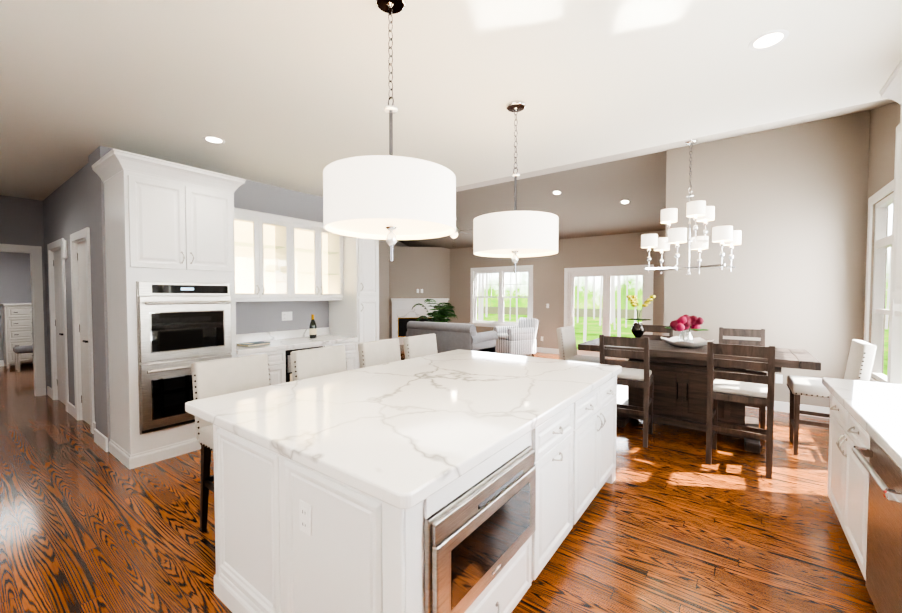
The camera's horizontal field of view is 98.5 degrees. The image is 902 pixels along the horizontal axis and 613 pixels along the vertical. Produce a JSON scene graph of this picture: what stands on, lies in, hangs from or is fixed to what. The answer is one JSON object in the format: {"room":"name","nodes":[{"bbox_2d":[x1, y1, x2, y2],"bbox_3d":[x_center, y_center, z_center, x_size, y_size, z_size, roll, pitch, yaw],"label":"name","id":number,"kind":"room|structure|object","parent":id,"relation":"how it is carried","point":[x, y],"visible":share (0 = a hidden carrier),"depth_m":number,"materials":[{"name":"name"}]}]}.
{"room":"kitchen","nodes":[
{"label":"kitchen","id":0,"kind":"room"},
{"bbox_2d":[0,252,30,359],"bbox_3d":[-9.828,-0.203,7.718,0.120,2.950,4.240,1,2,37],"label":"wall","id":1,"kind":"structure","parent":0,"point":[15,280],"depth_m":8.28,"materials":[{"name":"grey paint"}]},
{"bbox_2d":[0,360,32,366],"bbox_3d":[-9.773,1.207,7.719,0.016,0.130,4.000,1,2,37],"label":"baseboard","id":2,"kind":"structure","parent":1,"relation":"attached to","point":[1,361],"depth_m":8.18,"materials":[{"name":"white wood"}]},
{"bbox_2d":[0,195,47,394],"bbox_3d":[-6.615,-0.127,5.168,0.120,2.950,1.690,1,2,37],"label":"wall","id":3,"kind":"structure","parent":0,"point":[21,221],"depth_m":5.63,"materials":[{"name":"grey paint"}]},
{"bbox_2d":[0,244,45,395],"bbox_3d":[-6.443,0.231,5.393,0.140,2.220,1.080,1,2,37],"label":"door frame","id":4,"kind":"structure","parent":3,"relation":"attached to","point":[35,252],"depth_m":5.74,"materials":[{"name":"white wood"}]},
{"bbox_2d":[43,163,95,421],"bbox_3d":[-4.852,-0.122,4.982,3.170,2.950,0.120,1,2,37],"label":"wall","id":5,"kind":"structure","parent":0,"point":[66,209],"depth_m":4.84,"materials":[{"name":"grey paint"}]},
{"bbox_2d":[47,386,51,397],"bbox_3d":[-5.903,1.267,5.722,0.410,0.130,0.016,1,2,37],"label":"baseboard","id":6,"kind":"structure","parent":5,"relation":"attached to","point":[49,390],"depth_m":5.72,"materials":[{"name":"white wood"}]},
{"bbox_2d":[47,238,68,411],"bbox_3d":[-5.291,0.234,5.308,1.030,2.220,0.140,1,2,37],"label":"door frame","id":7,"kind":"structure","parent":5,"relation":"attached to","point":[56,245],"depth_m":5.50,"materials":[{"name":"white wood"}]},
{"bbox_2d":[53,249,64,404],"bbox_3d":[-5.317,0.282,5.285,0.826,2.108,0.090,1,2,37],"label":"hall door","id":8,"kind":"structure","parent":5,"relation":"in","point":[59,324],"depth_m":5.37,"materials":[{"name":"white wood"}]},
{"bbox_2d":[61,240,67,258],"bbox_3d":[-4.843,-0.708,4.860,0.170,0.230,0.036,1,2,37],"label":"door chime","id":9,"kind":"object","parent":5,"relation":"attached to","point":[64,249],"visible":1,"depth_m":4.82,"materials":[{"name":"white plastic"}]},
{"bbox_2d":[67,402,74,417],"bbox_3d":[-4.724,1.293,4.844,0.470,0.130,0.016,1,2,37],"label":"baseboard","id":10,"kind":"structure","parent":5,"relation":"attached to","point":[70,407],"depth_m":4.86,"materials":[{"name":"white wood"}]},
{"bbox_2d":[70,227,94,433],"bbox_3d":[-4.164,0.259,4.468,0.840,2.220,0.140,1,2,37],"label":"door frame","id":11,"kind":"structure","parent":5,"relation":"attached to","point":[84,234],"depth_m":4.60,"materials":[{"name":"white wood"}]},
{"bbox_2d":[77,241,89,424],"bbox_3d":[-4.190,0.307,4.445,0.636,2.108,0.090,1,2,37],"label":"hall door","id":12,"kind":"structure","parent":5,"relation":"in","point":[83,328],"depth_m":4.52,"materials":[{"name":"white wood"}]},
{"bbox_2d":[88,149,103,434],"bbox_3d":[-3.479,-0.089,3.897,0.330,2.950,0.120,1,2,37],"label":"wall","id":13,"kind":"structure","parent":0,"point":[96,290],"depth_m":3.85,"materials":[{"name":"grey paint"}]},
{"bbox_2d":[93,427,107,451],"bbox_3d":[-3.471,1.323,3.848,0.450,0.130,0.016,1,2,37],"label":"baseboard","id":14,"kind":"structure","parent":13,"relation":"attached to","point":[100,439],"depth_m":3.82,"materials":[{"name":"white wood"}]},
{"bbox_2d":[97,146,328,451],"bbox_3d":[-2.429,-0.120,4.928,0.120,2.950,3.030,1,2,37],"label":"wall","id":15,"kind":"structure","parent":0,"point":[259,317],"depth_m":4.89,"materials":[{"name":"grey paint"}]},
{"bbox_2d":[240,328,327,342],"bbox_3d":[-2.256,0.373,5.051,0.020,0.105,1.588,1,2,37],"label":"backsplash","id":16,"kind":"structure","parent":15,"relation":"attached to","point":[244,338],"depth_m":5.03,"materials":[{"name":"white stone"}]},
{"bbox_2d":[282,312,291,320],"bbox_3d":[-2.177,0.128,5.163,0.011,0.118,0.149,1,2,37],"label":"outlet","id":17,"kind":"object","parent":15,"relation":"attached to","point":[286,316],"visible":1,"depth_m":5.16,"materials":[{"name":"white plastic"}]},
{"bbox_2d":[379,239,408,339],"bbox_3d":[-2.802,-0.759,10.435,0.120,3.900,5.620,1,2,37],"label":"wall","id":18,"kind":"structure","parent":0,"point":[383,290],"depth_m":11.46,"materials":[{"name":"beige paint"}]},
{"bbox_2d":[389,246,449,338],"bbox_3d":[-0.941,-0.324,11.753,1.296,2.950,1.296,1,2,37],"label":"wall","id":19,"kind":"structure","parent":0,"point":[412,270],"depth_m":11.73,"materials":[{"name":"beige paint"}]},
{"bbox_2d":[0,345,876,612],"bbox_3d":[-2.629,1.375,5.952,13.990,0.100,13.100,1,2,37],"label":"floor","id":20,"kind":"structure","parent":0,"point":[669,521],"depth_m":2.48,"materials":[{"name":"brown wood"}]},
{"bbox_2d":[0,303,32,368],"bbox_3d":[-9.060,0.597,8.229,0.520,1.320,0.580,1,2,37],"label":"dresser","id":21,"kind":"object","parent":20,"relation":"on","point":[17,323],"visible":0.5,"depth_m":8.01,"materials":[{"name":"white wood"}]},
{"bbox_2d":[13,345,32,371],"bbox_3d":[-8.410,1.032,7.883,0.440,0.470,0.600,1,2,37],"label":"bench","id":22,"kind":"object","parent":20,"relation":"on","point":[17,350],"visible":0.54,"depth_m":7.61,"materials":[{"name":"white"}]},
{"bbox_2d":[100,151,239,469],"bbox_3d":[-2.729,0.040,3.847,0.688,2.696,0.890,1,2,37],"label":"tall cabinet","id":23,"kind":"object","parent":20,"relation":"on","point":[194,255],"depth_m":3.54,"materials":[{"name":"white wood"}]},
{"bbox_2d":[191,354,270,530],"bbox_3d":[-1.297,0.888,2.510,0.550,1.079,0.489,1,2,37],"label":"stool","id":24,"kind":"object","parent":20,"relation":"on","point":[213,378],"visible":0.27,"depth_m":2.49,"materials":[{"name":"fabric"}]},
{"bbox_2d":[240,348,287,385],"bbox_3d":[-2.319,0.929,4.459,0.646,0.881,0.537,1,2,37],"label":"base cabinet","id":25,"kind":"object","parent":20,"relation":"on","point":[277,357],"depth_m":4.39,"materials":[{"name":"white wood"}]},
{"bbox_2d":[240,336,355,351],"bbox_3d":[-2.001,0.454,4.863,0.656,0.045,1.588,1,2,37],"label":"countertop","id":26,"kind":"structure","parent":25,"relation":"on","point":[293,341],"depth_m":4.81,"materials":[{"name":"white stone"}]},
{"bbox_2d":[236,341,270,346],"bbox_3d":[-2.252,0.428,4.432,0.223,0.024,0.280,1,2,29],"label":"book","id":27,"kind":"object","parent":26,"relation":"on","point":[253,344],"visible":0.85,"depth_m":4.38,"materials":[{"name":"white paper"}]},
{"bbox_2d":[309,314,316,338],"bbox_3d":[-1.837,0.263,5.165,0.091,0.318,0.089,1,2,37],"label":"champagne bottle","id":28,"kind":"object","parent":26,"relation":"on","point":[312,330],"visible":1,"depth_m":5.14,"materials":[{"name":"black"}]},
{"bbox_2d":[288,344,327,381],"bbox_3d":[-2.005,0.917,4.880,0.646,0.881,0.515,1,2,37],"label":"wine cooler","id":29,"kind":"object","parent":20,"relation":"on","point":[302,346],"depth_m":4.59,"materials":[{"name":"black"}]},
{"bbox_2d":[290,345,347,380],"bbox_3d":[-0.869,0.873,3.001,0.555,1.079,0.494,1,2,37],"label":"stool","id":30,"kind":"object","parent":20,"relation":"on","point":[311,363],"visible":0.19,"depth_m":3.05,"materials":[{"name":"fabric"}]},
{"bbox_2d":[328,340,359,370],"bbox_3d":[-1.690,0.904,5.302,0.646,0.881,0.538,1,2,37],"label":"base cabinet","id":31,"kind":"object","parent":20,"relation":"on","point":[351,346],"depth_m":5.23,"materials":[{"name":"white wood"}]},
{"bbox_2d":[328,231,378,342],"bbox_3d":[-1.409,0.074,5.656,0.646,2.520,0.405,1,2,37],"label":"tall cabinet","id":32,"kind":"object","parent":20,"relation":"on","point":[353,262],"depth_m":5.44,"materials":[{"name":"white wood"}]},
{"bbox_2d":[213,425,544,612],"bbox_3d":[-0.389,1.006,1.891,1.349,0.880,0.878,1,2,37],"label":"base cabinet","id":33,"kind":"object","parent":20,"relation":"on","point":[461,481],"depth_m":1.48,"materials":[{"name":"white wood"}]},
{"bbox_2d":[185,349,621,512],"bbox_3d":[-0.023,0.562,2.612,1.630,0.133,2.540,1,2,37],"label":"countertop","id":34,"kind":"structure","parent":33,"relation":"on","point":[392,433],"depth_m":1.88,"materials":[{"name":"white stone"}]},
{"bbox_2d":[358,338,400,367],"bbox_3d":[-0.480,0.858,3.522,0.557,1.079,0.496,1,2,37],"label":"stool","id":35,"kind":"object","parent":20,"relation":"on","point":[374,353],"visible":0.19,"depth_m":3.57,"materials":[{"name":"fabric"}]},
{"bbox_2d":[391,289,448,344],"bbox_3d":[-0.927,0.314,11.677,1.720,1.679,0.189,0,2,-8],"label":"fireplace","id":36,"kind":"object","parent":20,"relation":"on","point":[404,313],"visible":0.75,"depth_m":11.67,"materials":[{"name":"white painted wood"},{"name":"black stone"}]},
{"bbox_2d":[403,333,436,359],"bbox_3d":[-0.134,0.844,3.986,0.563,1.079,0.502,1,2,37],"label":"stool","id":37,"kind":"object","parent":20,"relation":"on","point":[420,345],"visible":0.27,"depth_m":4.02,"materials":[{"name":"fabric"}]},
{"bbox_2d":[412,299,457,322],"bbox_3d":[-0.249,0.488,10.662,1.338,1.392,1.374,1,2,37],"label":"palm plant","id":38,"kind":"object","parent":20,"relation":"on","point":[442,314],"visible":0.75,"depth_m":10.41,"materials":[{"name":"green plant"}]},
{"bbox_2d":[406,321,497,352],"bbox_3d":[-0.011,0.789,8.585,1.814,0.915,1.002,1,2,37],"label":"sofa","id":39,"kind":"object","parent":20,"relation":"on","point":[454,336],"visible":0.67,"depth_m":8.04,"materials":[{"name":"grey fabric"}]},
{"bbox_2d":[493,317,538,354],"bbox_3d":[1.653,0.753,9.843,0.930,0.912,0.830,-1,2,-25],"label":"armchair","id":40,"kind":"object","parent":20,"relation":"on","point":[520,339],"visible":0.81,"depth_m":9.53,"materials":[{"name":"fabric"}]},
{"bbox_2d":[541,397,580,570],"bbox_3d":[0.047,0.988,2.464,1.335,0.880,0.563,1,2,37],"label":"base cabinet","id":41,"kind":"object","parent":20,"relation":"on","point":[561,491],"depth_m":2.13,"materials":[{"name":"white wood"}]},
{"bbox_2d":[557,326,607,363],"bbox_3d":[1.718,0.811,5.064,0.545,1.079,0.483,1,2,37],"label":"end chair","id":42,"kind":"object","parent":20,"relation":"on","point":[567,343],"visible":0.48,"depth_m":5.03,"materials":[{"name":"fabric"}]},
{"bbox_2d":[581,369,621,514],"bbox_3d":[0.524,0.969,3.115,1.349,0.880,1.051,1,2,37],"label":"base cabinet","id":43,"kind":"object","parent":20,"relation":"on","point":[598,406],"depth_m":2.68,"materials":[{"name":"white wood"}]},
{"bbox_2d":[599,335,652,447],"bbox_3d":[1.856,0.835,4.107,0.461,1.090,0.510,1,2,33],"label":"dining chair","id":44,"kind":"object","parent":20,"relation":"on","point":[634,374],"visible":0.6,"depth_m":3.92,"materials":[{"name":"brown wood"}]},
{"bbox_2d":[628,325,672,398],"bbox_3d":[2.690,0.801,5.231,0.461,1.090,0.510,1,2,37],"label":"dining chair","id":45,"kind":"object","parent":20,"relation":"on","point":[656,328],"visible":0.08,"depth_m":5.36,"materials":[{"name":"brown wood"}]},
{"bbox_2d":[578,338,820,453],"bbox_3d":[2.640,0.912,4.379,2.100,0.920,1.000,1,2,37],"label":"dining table","id":46,"kind":"object","parent":20,"relation":"on","point":[679,374],"visible":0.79,"depth_m":4.13,"materials":[{"name":"brown wood"}]},
{"bbox_2d":[626,295,655,337],"bbox_3d":[2.383,0.145,4.896,0.349,0.579,0.349,1,2,37],"label":"vase","id":47,"kind":"object","parent":46,"relation":"on","point":[637,329],"visible":0.96,"depth_m":4.86,"materials":[{"name":"grey"}]},
{"bbox_2d":[661,314,713,347],"bbox_3d":[2.621,0.270,4.335,0.522,0.366,0.511,1,2,37],"label":"centrepiece","id":48,"kind":"object","parent":46,"relation":"on","point":[685,322],"visible":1,"depth_m":4.29,"materials":[{"name":"pink plant"}]},
{"bbox_2d":[705,342,774,478],"bbox_3d":[2.583,0.854,3.466,0.484,1.090,0.533,1,2,37],"label":"dining chair","id":49,"kind":"object","parent":20,"relation":"on","point":[752,389],"visible":1,"depth_m":3.33,"materials":[{"name":"brown wood"}]},
{"bbox_2d":[719,327,766,428],"bbox_3d":[3.468,0.819,4.651,0.461,1.090,0.510,1,2,37],"label":"dining chair","id":50,"kind":"object","parent":20,"relation":"on","point":[743,333],"visible":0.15,"depth_m":4.74,"materials":[{"name":"brown wood"}]},
{"bbox_2d":[786,339,876,454],"bbox_3d":[3.544,0.853,3.666,0.545,1.079,0.483,1,2,37],"label":"end chair","id":51,"kind":"object","parent":20,"relation":"on","point":[860,362],"visible":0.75,"depth_m":3.60,"materials":[{"name":"fabric"}]},
{"bbox_2d":[827,396,861,562],"bbox_3d":[2.569,1.000,2.093,0.651,0.880,1.054,1,2,37],"label":"base cabinet","id":52,"kind":"object","parent":20,"relation":"on","point":[844,492],"depth_m":2.24,"materials":[{"name":"white wood"}]},
{"bbox_2d":[858,432,901,612],"bbox_3d":[2.072,1.020,1.425,0.651,0.880,0.611,1,2,37],"label":"dishwasher","id":53,"kind":"object","parent":20,"relation":"on","point":[864,492],"depth_m":1.66,"materials":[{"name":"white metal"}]},
{"bbox_2d":[822,377,901,471],"bbox_3d":[1.226,0.589,0.308,0.687,0.048,5.500,1,2,37],"label":"countertop","id":54,"kind":"structure","parent":53,"relation":"on","point":[876,407],"depth_m":1.99,"materials":[{"name":"white stone"}]},
{"bbox_2d":[0,0,901,200],"bbox_3d":[-4.308,-1.557,3.610,13.830,0.100,7.320,1,2,37],"label":"ceiling","id":55,"kind":"structure","parent":0,"point":[293,95],"depth_m":2.50,"materials":[{"name":"white paint"}]},
{"bbox_2d":[202,136,224,143],"bbox_3d":[-2.138,-1.501,3.503,0.176,0.004,0.176,1,2,37],"label":"recessed light","id":56,"kind":"object","parent":55,"relation":"in","point":[213,139],"visible":1,"depth_m":3.49,"materials":[{"name":"white"}]},
{"bbox_2d":[323,0,455,260],"bbox_3d":[-0.287,-0.836,1.856,0.620,1.236,0.620,1,2,37],"label":"pendant light","id":57,"kind":"object","parent":55,"relation":"hanging from","point":[390,199],"visible":1,"depth_m":1.62,"materials":[{"name":"white fabric"}]},
{"bbox_2d":[474,100,557,272],"bbox_3d":[0.478,-0.866,2.881,0.620,1.236,0.620,1,2,37],"label":"pendant light","id":58,"kind":"object","parent":55,"relation":"hanging from","point":[515,234],"visible":1,"depth_m":2.65,"materials":[{"name":"white fabric"}]},
{"bbox_2d":[748,29,788,50],"bbox_3d":[1.742,-1.460,2.133,0.176,0.004,0.176,1,2,37],"label":"recessed light","id":59,"kind":"object","parent":55,"relation":"in","point":[769,39],"visible":1,"depth_m":2.13,"materials":[{"name":"white"}]},
{"bbox_2d":[398,151,666,248],"bbox_3d":[1.984,-2.091,8.691,9.830,0.935,2.870,1,2,37],"label":"ceiling","id":60,"kind":"structure","parent":0,"point":[586,202],"depth_m":7.87,"materials":[{"name":"beige paint"}]},
{"bbox_2d":[450,219,473,237],"bbox_3d":[0.103,-1.834,9.666,1.290,0.734,1.253,1,2,37],"label":"ceiling fan","id":61,"kind":"object","parent":60,"relation":"hanging from","point":[454,235],"visible":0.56,"depth_m":9.58,"materials":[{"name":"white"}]},
{"bbox_2d":[552,190,560,194],"bbox_3d":[2.080,-2.236,7.635,0.176,0.052,0.169,1,2,37],"label":"recessed light","id":62,"kind":"object","parent":60,"relation":"in","point":[556,192],"visible":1,"depth_m":7.63,"materials":[{"name":"white"}]},
{"bbox_2d":[620,200,629,203],"bbox_3d":[3.380,-2.030,7.545,0.176,0.052,0.169,1,2,37],"label":"recessed light","id":63,"kind":"object","parent":60,"relation":"in","point":[624,201],"visible":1,"depth_m":7.54,"materials":[{"name":"white"}]},
{"bbox_2d":[450,230,664,348],"bbox_3d":[1.930,-0.311,10.500,7.645,3.000,0.120,1,2,37],"label":"wall","id":64,"kind":"structure","parent":0,"point":[626,249],"depth_m":9.88,"materials":[{"name":"beige paint"}]},
{"bbox_2d":[469,265,532,326],"bbox_3d":[1.361,-0.261,10.822,2.010,1.700,0.045,1,2,37],"label":"window frame","id":65,"kind":"structure","parent":64,"relation":"attached to","point":[530,267],"depth_m":10.83,"materials":[{"name":"white wood"}]},
{"bbox_2d":[474,269,529,323],"bbox_3d":[1.411,-0.263,10.889,1.790,1.520,0.080,1,2,37],"label":"window","id":66,"kind":"structure","parent":64,"relation":"in","point":[501,296],"depth_m":10.85,"materials":[{"name":"white wood"}]},
{"bbox_2d":[536,347,558,353],"bbox_3d":[0.889,1.103,11.234,4.870,0.130,0.016,1,2,37],"label":"baseboard","id":67,"kind":"structure","parent":64,"relation":"attached to","point":[538,349],"depth_m":10.03,"materials":[{"name":"white wood"}]},
{"bbox_2d":[568,269,648,359],"bbox_3d":[3.681,0.188,9.203,1.820,2.080,0.110,1,2,37],"label":"glass door","id":68,"kind":"structure","parent":64,"relation":"in","point":[606,275],"depth_m":9.19,"materials":[{"name":"white"}]},
{"bbox_2d":[564,264,653,334],"bbox_3d":[3.642,0.144,9.150,2.000,2.170,0.020,1,2,37],"label":"door frame","id":69,"kind":"structure","parent":64,"relation":"attached to","point":[650,306],"depth_m":9.05,"materials":[{"name":"white wood"}]},
{"bbox_2d":[456,95,888,186],"bbox_3d":[-0.488,-1.610,5.388,9.590,0.100,0.101,1,2,37],"label":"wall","id":70,"kind":"structure","parent":0,"point":[819,110],"depth_m":3.39,"materials":[{"name":"white paint"}]},
{"bbox_2d":[456,99,895,191],"bbox_3d":[0.305,-2.041,6.439,9.830,0.900,2.750,1,2,37],"label":"ceiling","id":71,"kind":"structure","parent":0,"point":[790,122],"depth_m":4.66,"materials":[{"name":"beige paint"}]},
{"bbox_2d":[641,139,741,274],"bbox_3d":[2.626,-1.081,4.268,0.919,1.471,0.956,1,2,37],"label":"chandelier","id":72,"kind":"object","parent":71,"relation":"hanging from","point":[700,211],"visible":0.98,"depth_m":4.24,"materials":[{"name":"white fabric"}]},
{"bbox_2d":[664,110,869,407],"bbox_3d":[4.029,-0.603,5.182,2.065,3.900,0.120,1,2,37],"label":"wall","id":73,"kind":"structure","parent":0,"point":[790,202],"depth_m":4.95,"materials":[{"name":"beige paint"}]},
{"bbox_2d":[775,374,782,383],"bbox_3d":[4.231,0.933,5.008,0.074,0.118,0.010,1,2,37],"label":"electrical outlet plate","id":74,"kind":"object","parent":73,"relation":"attached to","point":[779,378],"depth_m":5.00,"materials":[{"name":"white plastic"}]},
{"bbox_2d":[745,401,829,418],"bbox_3d":[3.987,1.283,5.185,2.010,0.130,0.016,1,2,37],"label":"baseboard","id":75,"kind":"structure","parent":73,"relation":"attached to","point":[779,406],"depth_m":4.86,"materials":[{"name":"white wood"}]},
{"bbox_2d":[863,102,900,382],"bbox_3d":[1.971,-0.466,0.595,0.120,3.900,9.940,1,2,37],"label":"wall","id":76,"kind":"structure","parent":0,"point":[884,121],"depth_m":4.17,"materials":[{"name":"beige paint"}]},
{"bbox_2d":[864,179,893,381],"bbox_3d":[4.066,-0.154,3.533,0.020,2.080,2.180,1,2,37],"label":"window frame","id":77,"kind":"structure","parent":76,"relation":"attached to","point":[887,189],"depth_m":4.33,"materials":[{"name":"white wood"}]},
{"bbox_2d":[871,192,901,383],"bbox_3d":[4.122,-0.152,3.492,0.080,1.900,2.000,1,2,37],"label":"window","id":78,"kind":"structure","parent":76,"relation":"in","point":[882,242],"depth_m":4.21,"materials":[{"name":"white"}]},
{"bbox_2d":[890,96,901,303],"bbox_3d":[2.797,-0.678,2.094,0.347,1.295,1.000,1,2,37],"label":"upper cabinet","id":79,"kind":"object","parent":76,"relation":"attached to","point":[896,261],"depth_m":2.54,"materials":[{"name":"white wood"}]},
{"label":"outside","id":80,"kind":"structure","parent":0,"visible":0},
{"bbox_2d":[477,313,888,375],"bbox_3d":[7.888,1.340,18.884,110.000,0.200,100.000,1,2,37],"label":"ground","id":81,"kind":"structure","parent":80,"point":[625,332],"depth_m":20.85,"materials":[{"name":"green plant"}]},
{"bbox_2d":[477,247,891,341],"bbox_3d":[6.043,-10.607,13.162,36.686,24.230,31.918,1,2,37],"label":"trees","id":82,"kind":"object","parent":81,"relation":"on","point":[481,293],"depth_m":21.91,"materials":[{"name":"green plant"}]},
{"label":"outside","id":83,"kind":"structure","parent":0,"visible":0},
{"bbox_2d":[477,204,892,326],"bbox_3d":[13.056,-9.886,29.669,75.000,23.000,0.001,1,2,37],"label":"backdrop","id":84,"kind":"structure","parent":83,"point":[493,303],"depth_m":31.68,"materials":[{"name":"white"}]}
]}

